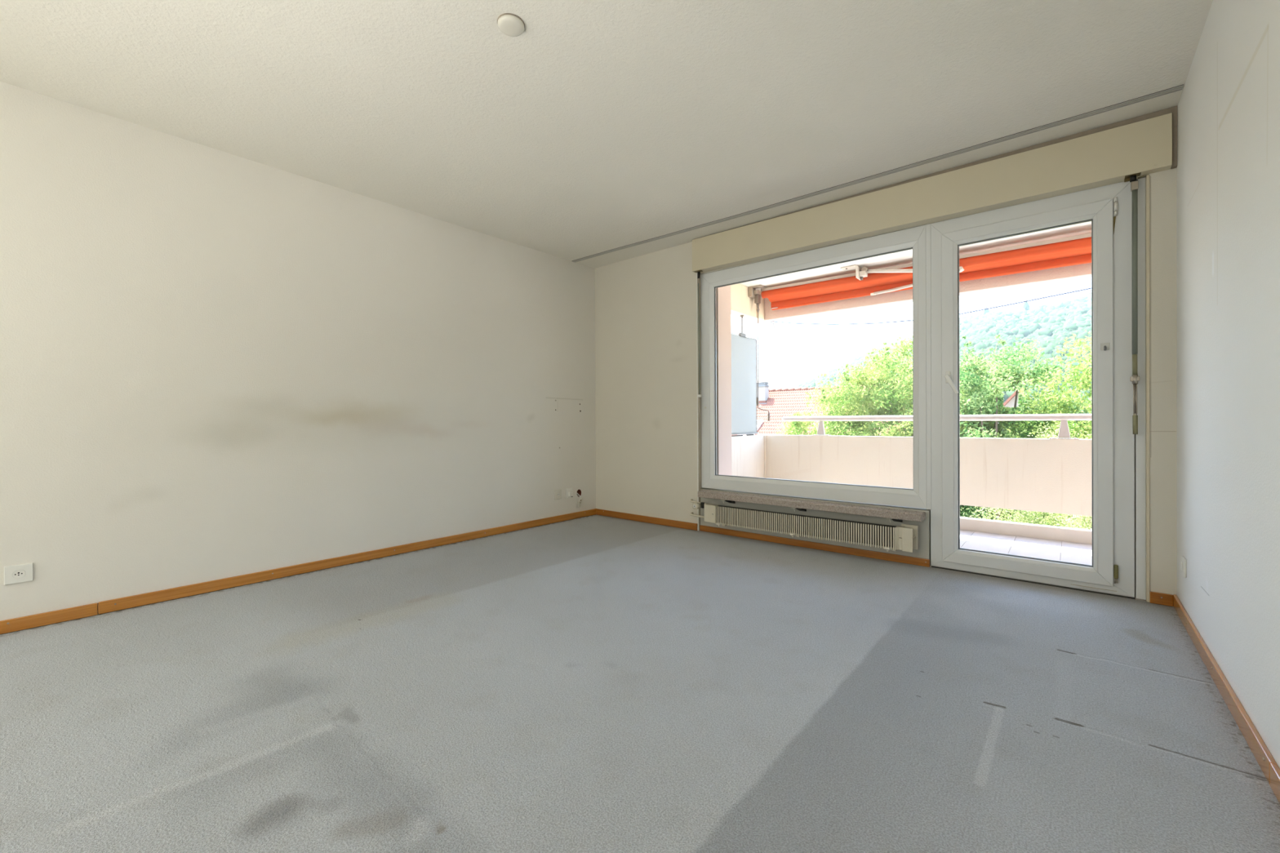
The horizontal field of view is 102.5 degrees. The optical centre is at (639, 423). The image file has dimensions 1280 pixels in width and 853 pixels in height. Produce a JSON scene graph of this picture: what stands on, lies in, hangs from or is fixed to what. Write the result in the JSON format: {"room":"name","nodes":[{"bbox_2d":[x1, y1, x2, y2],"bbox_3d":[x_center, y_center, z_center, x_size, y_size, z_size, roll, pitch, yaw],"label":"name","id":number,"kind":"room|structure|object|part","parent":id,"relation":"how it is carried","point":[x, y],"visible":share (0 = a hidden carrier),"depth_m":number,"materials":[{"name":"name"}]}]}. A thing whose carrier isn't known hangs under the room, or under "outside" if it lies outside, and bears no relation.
{"room":"empty living room","nodes":[
{"label":"empty living room","id":0,"kind":"room"},
{"bbox_2d":[0,80,595,621],"bbox_3d":[-2.225,-0.254,3.270,0.200,2.600,5.930,0,0,40],"label":"wall","id":1,"kind":"structure","parent":0,"point":[215,364],"depth_m":2.98,"materials":[{"name":"paint"}]},
{"bbox_2d":[4,562,33,585],"bbox_3d":[-2.852,0.691,2.360,0.010,0.084,0.086,0,0,40],"label":"power socket","id":2,"kind":"object","parent":1,"relation":"attached to","point":[20,573],"visible":1,"depth_m":2.36,"materials":[{"name":"white plastic"}]},
{"bbox_2d":[0,508,595,634],"bbox_3d":[-2.179,0.914,3.156,0.016,0.061,5.400,0,0,40],"label":"baseboard","id":3,"kind":"structure","parent":1,"relation":"attached to","point":[27,622],"depth_m":2.99,"materials":[{"name":"brown wood"}]},
{"bbox_2d":[565,488,573,497],"bbox_3d":[-0.672,0.672,4.936,0.032,0.086,0.078,0,0,40],"label":"socket","id":4,"kind":"object","parent":1,"relation":"attached to","point":[569,493],"visible":1,"depth_m":4.92,"materials":[{"name":"white plastic"}]},
{"bbox_2d":[577,493,582,506],"bbox_3d":[-0.614,0.743,5.061,0.086,0.156,0.065,0,0,40],"label":"cables","id":5,"kind":"object","parent":1,"relation":"hanging from","point":[580,500],"visible":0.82,"depth_m":5.04,"materials":[{"name":"white plastic"}]},
{"bbox_2d":[0,0,1213,268],"bbox_3d":[-0.583,-1.631,1.877,4.509,0.150,5.930,0,0,40],"label":"ceiling","id":6,"kind":"structure","parent":0,"point":[602,126],"depth_m":2.39,"materials":[{"name":"paint"}]},
{"bbox_2d":[497,13,524,36],"bbox_3d":[-0.502,-1.546,2.002,0.105,0.022,0.105,0,0,40],"label":"cap","id":7,"kind":"object","parent":6,"relation":"attached to","point":[511,24],"visible":1,"depth_m":1.99,"materials":[{"name":"white plastic"}]},
{"bbox_2d":[572,84,1183,262],"bbox_3d":[0.953,-1.565,3.702,4.098,0.014,0.066,0,0,39],"label":"rail","id":8,"kind":"object","parent":6,"relation":"attached to","point":[1180,87],"visible":1,"depth_m":3.06,"materials":[{"name":"metal"}]},
{"bbox_2d":[0,514,1279,852],"bbox_3d":[-0.670,1.005,1.770,4.509,0.120,5.620,0,0,40],"label":"floor","id":9,"kind":"structure","parent":0,"point":[596,683],"depth_m":1.67,"materials":[{"name":"carpet"}]},
{"bbox_2d":[929,565,1146,601],"bbox_3d":[2.279,0.975,3.021,1.011,0.100,0.089,0,0,40],"label":"threshold","id":10,"kind":"object","parent":9,"relation":"on","point":[930,566],"visible":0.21,"depth_m":2.88,"materials":[{"name":"concrete"}]},
{"bbox_2d":[715,284,731,475],"bbox_3d":[2.482,-0.327,3.042,7.700,8.500,0.220,0,0,40],"label":"facade","id":11,"kind":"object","parent":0,"point":[723,307],"visible":0.03,"depth_m":4.50,"materials":[{"name":"beige paint"}]},
{"bbox_2d":[595,241,930,565],"bbox_3d":[0.730,-0.274,4.299,3.000,2.600,0.110,0,0,40],"label":"wall","id":12,"kind":"structure","parent":0,"point":[646,336],"depth_m":4.73,"materials":[{"name":"paint"}]},
{"bbox_2d":[696,272,698,530],"bbox_3d":[0.496,-0.185,4.425,0.008,2.225,0.007,0,0,40],"label":"trim","id":13,"kind":"structure","parent":12,"relation":"attached to","point":[696,273],"depth_m":4.42,"materials":[{"name":"white paint"}]},
{"bbox_2d":[697,272,701,530],"bbox_3d":[0.514,-0.188,4.436,0.007,2.230,0.040,0,0,40],"label":"trim","id":14,"kind":"structure","parent":12,"relation":"attached to","point":[699,430],"depth_m":4.43,"materials":[{"name":"paint"}]},
{"bbox_2d":[689,498,918,552],"bbox_3d":[1.092,0.750,3.858,1.773,0.185,0.152,0,0,40],"label":"radiator","id":15,"kind":"object","parent":12,"relation":"attached to","point":[904,537],"visible":1,"depth_m":3.67,"materials":[{"name":"beige metal"}]},
{"bbox_3d":[1.136,0.693,3.775,1.370,0.004,0.003,0,0,40],"label":"fin rail","id":16,"kind":"part","parent":15,"relation":"part of","materials":[{"name":"beige metal"}]},
{"bbox_3d":[1.137,0.800,3.775,1.370,0.004,0.003,0,0,40],"label":"fin rail","id":17,"kind":"part","parent":15,"relation":"part of","materials":[{"name":"beige metal"}]},
{"bbox_3d":[1.150,0.748,3.791,1.370,0.134,0.006,0,0,40],"label":"plate","id":18,"kind":"part","parent":15,"relation":"part of","materials":[{"name":"beige metal"}]},
{"bbox_2d":[697,489,925,522],"bbox_3d":[1.154,0.614,3.835,1.718,0.089,0.137,0,0,40],"label":"window sill","id":19,"kind":"structure","parent":12,"relation":"attached to","point":[895,515],"depth_m":3.67,"materials":[{"name":"stone"}]},
{"bbox_2d":[700,223,931,510],"bbox_3d":[1.222,-0.363,3.905,1.763,1.846,0.070,0,0,40],"label":"window","id":20,"kind":"structure","parent":12,"relation":"in","point":[917,238],"depth_m":3.65,"materials":[{"name":"white plastic"}]},
{"bbox_3d":[0.584,-0.364,4.445,0.090,1.841,0.065,0,0,40],"label":"frame","id":21,"kind":"part","parent":20,"relation":"part of","materials":[{"name":"white plastic"}]},
{"bbox_3d":[1.208,-1.241,3.912,1.732,0.090,0.065,0,0,40],"label":"frame","id":22,"kind":"part","parent":20,"relation":"part of","materials":[{"name":"white plastic"}]},
{"bbox_3d":[1.217,0.515,3.920,1.732,0.083,0.065,0,0,40],"label":"frame","id":23,"kind":"part","parent":20,"relation":"part of","materials":[{"name":"white plastic"}]},
{"bbox_3d":[1.859,-0.366,3.372,0.045,1.840,0.065,0,0,40],"label":"frame","id":24,"kind":"part","parent":20,"relation":"part of","materials":[{"name":"white plastic"}]},
{"bbox_2d":[595,508,1173,606],"bbox_3d":[1.127,0.895,3.907,4.081,0.061,0.036,0,0,40],"label":"baseboard","id":25,"kind":"structure","parent":12,"relation":"attached to","point":[1166,599],"depth_m":3.88,"materials":[{"name":"brown wood"}]},
{"bbox_2d":[700,219,946,274],"bbox_3d":[1.600,-1.432,3.584,2.769,0.285,0.070,0,0,40],"label":"wall","id":26,"kind":"structure","parent":0,"point":[946,220],"depth_m":4.00,"materials":[{"name":"paint"}]},
{"bbox_2d":[694,270,702,429],"bbox_3d":[0.507,-0.622,4.384,0.065,1.348,0.047,0,0,40],"label":"rod","id":27,"kind":"object","parent":26,"relation":"attached to","point":[700,395],"visible":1,"depth_m":4.39,"materials":[{"name":"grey metal"}]},
{"bbox_3d":[0.509,-0.088,4.399,0.010,0.280,0.010,0,0,40],"label":"handle","id":28,"kind":"part","parent":27,"relation":"part of","materials":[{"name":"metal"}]},
{"bbox_2d":[692,106,1177,273],"bbox_3d":[1.576,-1.425,3.494,2.883,0.296,0.093,0,0,40],"label":"box","id":29,"kind":"object","parent":26,"relation":"attached to","point":[1146,144],"visible":0.99,"depth_m":3.10,"materials":[{"name":"beige paint"}]},
{"bbox_2d":[930,181,1135,599],"bbox_3d":[2.236,-0.181,3.009,0.954,2.212,0.139,0,0,40],"label":"door","id":30,"kind":"structure","parent":26,"relation":"in","point":[1108,208],"depth_m":2.82,"materials":[{"name":"white plastic"}]},
{"bbox_3d":[1.922,-0.183,3.321,0.072,2.206,0.065,0,0,40],"label":"frame","id":31,"kind":"part","parent":30,"relation":"part of","materials":[{"name":"white plastic"}]},
{"bbox_3d":[1.961,-0.163,3.267,0.066,2.073,0.068,0,0,40],"label":"sash","id":32,"kind":"part","parent":30,"relation":"part of","materials":[{"name":"white plastic"}]},
{"bbox_3d":[1.934,-0.290,3.230,0.026,0.074,0.022,0,0,40],"label":"handle","id":33,"kind":"part","parent":30,"relation":"part of","materials":[{"name":"white plastic"}]},
{"bbox_3d":[1.936,-0.243,3.193,0.076,0.125,0.036,0,0,40],"label":"lever","id":34,"kind":"part","parent":30,"relation":"part of","materials":[{"name":"white plastic"}]},
{"bbox_3d":[2.238,-1.169,3.025,0.798,0.064,0.068,0,0,40],"label":"sash","id":35,"kind":"part","parent":30,"relation":"part of","materials":[{"name":"white plastic"}]},
{"bbox_3d":[2.248,0.842,3.034,0.798,0.066,0.068,0,0,40],"label":"sash","id":36,"kind":"part","parent":30,"relation":"part of","materials":[{"name":"white plastic"}]},
{"bbox_3d":[2.254,-1.245,3.033,0.950,0.085,0.065,0,0,40],"label":"frame","id":37,"kind":"part","parent":30,"relation":"part of","materials":[{"name":"white plastic"}]},
{"bbox_3d":[2.265,0.895,3.042,0.950,0.050,0.065,0,0,40],"label":"frame","id":38,"kind":"part","parent":30,"relation":"part of","materials":[{"name":"white plastic"}]},
{"bbox_2d":[1100,342,1110,351],"bbox_3d":[2.492,-0.411,2.753,0.038,0.044,0.031,0,0,40],"label":"hook","id":39,"kind":"object","parent":30,"relation":"attached to","point":[1104,346],"visible":1,"depth_m":2.76,"materials":[{"name":"white plastic"}]},
{"bbox_3d":[2.525,-0.163,2.792,0.064,2.073,0.068,0,0,40],"label":"sash","id":40,"kind":"part","parent":30,"relation":"part of","materials":[{"name":"white plastic"}]},
{"bbox_3d":[2.592,-0.184,2.757,0.083,2.206,0.065,0,0,40],"label":"frame","id":41,"kind":"part","parent":30,"relation":"part of","materials":[{"name":"white plastic"}]},
{"bbox_2d":[1124,172,1143,434],"bbox_3d":[2.558,-0.615,2.659,0.074,1.342,0.053,0,0,40],"label":"rod","id":42,"kind":"object","parent":26,"relation":"attached to","point":[1131,178],"visible":1,"depth_m":2.65,"materials":[{"name":"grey metal"}]},
{"bbox_3d":[2.550,-1.276,2.661,0.060,0.020,0.053,0,0,40],"label":"ceiling plate","id":43,"kind":"part","parent":42,"relation":"part of","materials":[{"name":"gold metal"}]},
{"bbox_3d":[2.560,-0.302,2.660,0.020,0.109,0.020,0,0,40],"label":"handle","id":44,"kind":"part","parent":42,"relation":"part of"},
{"bbox_3d":[2.563,0.007,2.660,0.020,0.098,0.020,0,0,40],"label":"handle","id":45,"kind":"part","parent":42,"relation":"part of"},
{"bbox_2d":[739,221,1091,290],"bbox_3d":[3.352,-1.598,3.417,6.450,0.210,1.489,0,0,40],"label":"ceiling","id":46,"kind":"structure","parent":0,"point":[904,257],"depth_m":4.63,"materials":[{"name":"paint"}]},
{"bbox_2d":[730,283,764,321],"bbox_3d":[0.924,-1.332,5.384,0.142,0.313,1.364,0,0,40],"label":"beam","id":47,"kind":"structure","parent":46,"relation":"attached to","point":[741,304],"depth_m":5.56,"materials":[{"name":"paint"}]},
{"bbox_2d":[748,232,1091,312],"bbox_3d":[2.895,-1.358,4.319,4.310,0.272,0.340,0,0,40],"label":"awning","id":48,"kind":"object","parent":46,"relation":"attached to","point":[1073,250],"visible":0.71,"depth_m":4.69,"materials":[{"name":"orange fabric"}]},
{"bbox_2d":[756,312,769,421],"bbox_3d":[1.345,-0.633,5.615,0.154,1.215,0.022,0,0,40],"label":"awning crank","id":49,"kind":"object","parent":48,"relation":"hanging from","point":[757,398],"visible":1,"depth_m":5.65,"materials":[{"name":"white metal"}]},
{"bbox_3d":[1.297,-0.756,5.654,0.019,0.968,0.012,0,0,40],"label":"rod","id":50,"kind":"part","parent":49,"relation":"part of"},
{"bbox_3d":[2.428,-1.381,4.639,0.750,0.158,0.033,0,0,39],"label":"arm","id":51,"kind":"part","parent":48,"relation":"part of","materials":[{"name":"white metal"}]},
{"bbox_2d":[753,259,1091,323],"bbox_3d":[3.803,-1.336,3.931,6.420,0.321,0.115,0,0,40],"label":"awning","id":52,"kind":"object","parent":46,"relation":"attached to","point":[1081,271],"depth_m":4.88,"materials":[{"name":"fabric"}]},
{"bbox_2d":[770,287,1091,327],"bbox_3d":[2.879,-1.090,4.798,3.553,0.183,0.060,0,0,40],"label":"cable","id":53,"kind":"object","parent":52,"relation":"hanging from","point":[1091,287],"visible":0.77,"depth_m":4.73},
{"bbox_2d":[760,434,1091,516],"bbox_3d":[3.850,0.437,3.969,6.400,0.614,0.100,0,0,40],"label":"parapet","id":54,"kind":"object","parent":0,"point":[1046,475],"visible":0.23,"depth_m":4.60,"materials":[{"name":"paint"}]},
{"bbox_2d":[782,413,1091,439],"bbox_3d":[3.903,0.024,3.916,5.950,0.211,0.078,0,0,40],"label":"handrail","id":55,"kind":"object","parent":54,"relation":"on","point":[1064,431],"visible":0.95,"depth_m":4.62,"materials":[{"name":"grey metal"}]},
{"bbox_3d":[1.956,0.051,5.551,0.081,0.144,0.036,0,0,40],"label":"post","id":56,"kind":"part","parent":55,"relation":"part of","materials":[{"name":"grey metal"}]},
{"bbox_3d":[3.902,-0.050,3.914,5.950,0.063,0.055,0,0,40],"label":"rail","id":57,"kind":"part","parent":55,"relation":"part of","materials":[{"name":"grey metal"}]},
{"bbox_3d":[3.505,0.049,4.249,0.081,0.144,0.036,0,0,40],"label":"post","id":58,"kind":"part","parent":55,"relation":"part of","materials":[{"name":"grey metal"}]},
{"bbox_3d":[3.506,0.123,4.250,0.190,0.014,0.078,0,0,40],"label":"plate","id":59,"kind":"part","parent":55,"relation":"part of","materials":[{"name":"grey metal"}]},
{"bbox_2d":[1149,168,1177,603],"bbox_3d":[2.690,-0.326,2.651,0.098,2.500,0.110,0,0,40],"label":"wall","id":60,"kind":"structure","parent":0,"point":[1162,184],"depth_m":2.61,"materials":[{"name":"paint"}]},
{"bbox_2d":[1134,177,1146,599],"bbox_3d":[2.623,-0.178,2.694,0.037,2.196,0.032,0,0,40],"label":"trim","id":61,"kind":"structure","parent":60,"relation":"attached to","point":[1140,438],"depth_m":2.68,"materials":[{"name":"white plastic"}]},
{"bbox_2d":[1145,174,1150,602],"bbox_3d":[2.622,-0.177,2.654,0.012,2.197,0.036,0,0,40],"label":"trim","id":62,"kind":"structure","parent":60,"relation":"attached to","point":[1147,178],"depth_m":2.64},
{"bbox_2d":[1176,0,1279,768],"bbox_3d":[1.073,-0.259,0.497,0.200,2.600,5.930,0,0,40],"label":"wall","id":63,"kind":"structure","parent":0,"point":[1228,169],"depth_m":1.65,"materials":[{"name":"paint"}]},
{"bbox_2d":[1180,555,1186,577],"bbox_3d":[2.533,0.668,2.398,0.014,0.085,0.086,0,0,40],"label":"power socket","id":64,"kind":"object","parent":63,"relation":"attached to","point":[1183,563],"visible":1,"depth_m":2.38,"materials":[{"name":"white plastic"}]},
{"bbox_2d":[1173,594,1279,804],"bbox_3d":[0.955,0.909,0.522,0.016,0.061,5.400,0,0,40],"label":"baseboard","id":65,"kind":"structure","parent":63,"relation":"attached to","point":[1267,763],"depth_m":1.60,"materials":[{"name":"brown wood"}]},
{"bbox_3d":[3.384,1.074,3.452,6.450,0.186,1.550,0,0,40],"label":"balcony slab","id":66,"kind":"object","parent":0,"visible":0},
{"bbox_2d":[731,435,766,478],"bbox_3d":[0.955,0.630,5.411,0.112,0.980,1.419,0,0,40],"label":"parapet","id":67,"kind":"object","parent":66,"relation":"on","point":[748,453],"visible":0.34,"depth_m":5.64,"materials":[{"name":"paint"}]},
{"bbox_2d":[731,315,758,436],"bbox_3d":[0.939,-0.517,5.396,0.040,1.314,1.260,0,0,40],"label":"privacy screen","id":68,"kind":"object","parent":67,"relation":"on","point":[744,348],"visible":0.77,"depth_m":5.62,"materials":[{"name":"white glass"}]},
{"bbox_3d":[1.113,-1.081,5.604,0.040,0.190,0.040,0,0,40],"label":"hanger rod","id":69,"kind":"part","parent":68,"relation":"part of","materials":[{"name":"grey metal"}]},
{"bbox_2d":[960,529,1092,564],"bbox_3d":[3.370,0.979,3.404,5.755,0.004,1.447,0,0,40],"label":"floor","id":70,"kind":"structure","parent":66,"relation":"on","point":[1071,552],"depth_m":4.07,"materials":[{"name":"tile"}]},
{"bbox_2d":[960,516,1092,544],"bbox_3d":[3.869,0.930,3.990,6.200,0.123,0.090,0,0,40],"label":"kerb","id":71,"kind":"object","parent":66,"relation":"on","point":[1011,528],"depth_m":4.40,"materials":[{"name":"concrete"}]},
{"label":"outside","id":72,"kind":"structure","parent":0,"visible":0},
{"bbox_3d":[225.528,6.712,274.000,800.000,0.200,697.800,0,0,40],"label":"ground","id":73,"kind":"structure","parent":72,"visible":0},
{"bbox_2d":[776,409,848,435],"bbox_3d":[4.987,4.229,14.380,3.021,9.269,3.336,0,0,-35],"label":"leafy tree","id":74,"kind":"object","parent":73,"relation":"on","point":[801,426],"visible":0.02,"depth_m":14.34,"materials":[{"name":"green plant"}]},
{"bbox_2d":[734,381,909,436],"bbox_3d":[8.069,3.200,29.325,13.025,11.160,12.181,0,0,40],"label":"house","id":75,"kind":"structure","parent":73,"relation":"on","point":[780,402],"depth_m":27.58,"materials":[{"name":"ceramic"}]},
{"bbox_2d":[804,335,1031,519],"bbox_3d":[7.320,3.269,13.352,5.640,11.175,5.584,0,0,-5],"label":"leafy tree","id":76,"kind":"object","parent":73,"relation":"on","point":[882,398],"visible":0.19,"depth_m":13.29,"materials":[{"name":"green plant"}]},
{"bbox_2d":[905,334,1091,528],"bbox_3d":[8.155,3.456,11.802,4.260,10.807,4.088,0,0,-15],"label":"leafy tree","id":77,"kind":"object","parent":73,"relation":"on","point":[994,384],"visible":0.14,"depth_m":11.22,"materials":[{"name":"green plant"}]},
{"bbox_2d":[998,390,1036,431],"bbox_3d":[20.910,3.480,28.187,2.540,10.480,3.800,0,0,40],"label":"house","id":78,"kind":"structure","parent":73,"relation":"on","point":[1010,402],"depth_m":27.17,"materials":[{"name":"paint"}]},
{"bbox_2d":[960,420,1091,529],"bbox_3d":[6.781,4.403,7.767,3.110,8.962,3.096,0,0,-8],"label":"bush","id":79,"kind":"object","parent":73,"relation":"on","point":[1082,524],"visible":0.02,"depth_m":8.11,"materials":[{"name":"green plant"}]},
{"bbox_2d":[995,329,1091,528],"bbox_3d":[9.338,3.538,9.701,3.969,10.649,4.328,0,0,-28],"label":"leafy tree","id":80,"kind":"object","parent":73,"relation":"on","point":[1086,384],"visible":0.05,"depth_m":10.11,"materials":[{"name":"green plant"}]},
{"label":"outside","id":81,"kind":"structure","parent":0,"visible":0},
{"bbox_3d":[161.505,-29.164,182.367,420.000,93.000,280.000,0,0,40],"label":"hillside","id":82,"kind":"object","parent":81,"visible":0},
{"bbox_2d":[795,293,1091,439],"bbox_3d":[94.976,-27.143,194.856,193.078,71.826,196.173,0,0,40],"label":"forest","id":83,"kind":"object","parent":82,"relation":"on","point":[1051,324],"visible":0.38,"depth_m":179.71,"materials":[{"name":"green plant"}]},
{"bbox_2d":[983,306,989,314],"bbox_3d":[170.524,-53.692,252.961,3.000,8.000,3.000,0,0,40],"label":"tree","id":84,"kind":"object","parent":82,"relation":"on","point":[985,311],"visible":0.39,"depth_m":252.23,"materials":[{"name":"green plant"}]},
{"bbox_2d":[1022,301,1030,310],"bbox_3d":[182.465,-53.729,242.922,3.000,9.000,3.000,0,0,40],"label":"tree","id":85,"kind":"object","parent":82,"relation":"on","point":[1026,305],"visible":0.38,"depth_m":242.01,"materials":[{"name":"green plant"}]}
]}

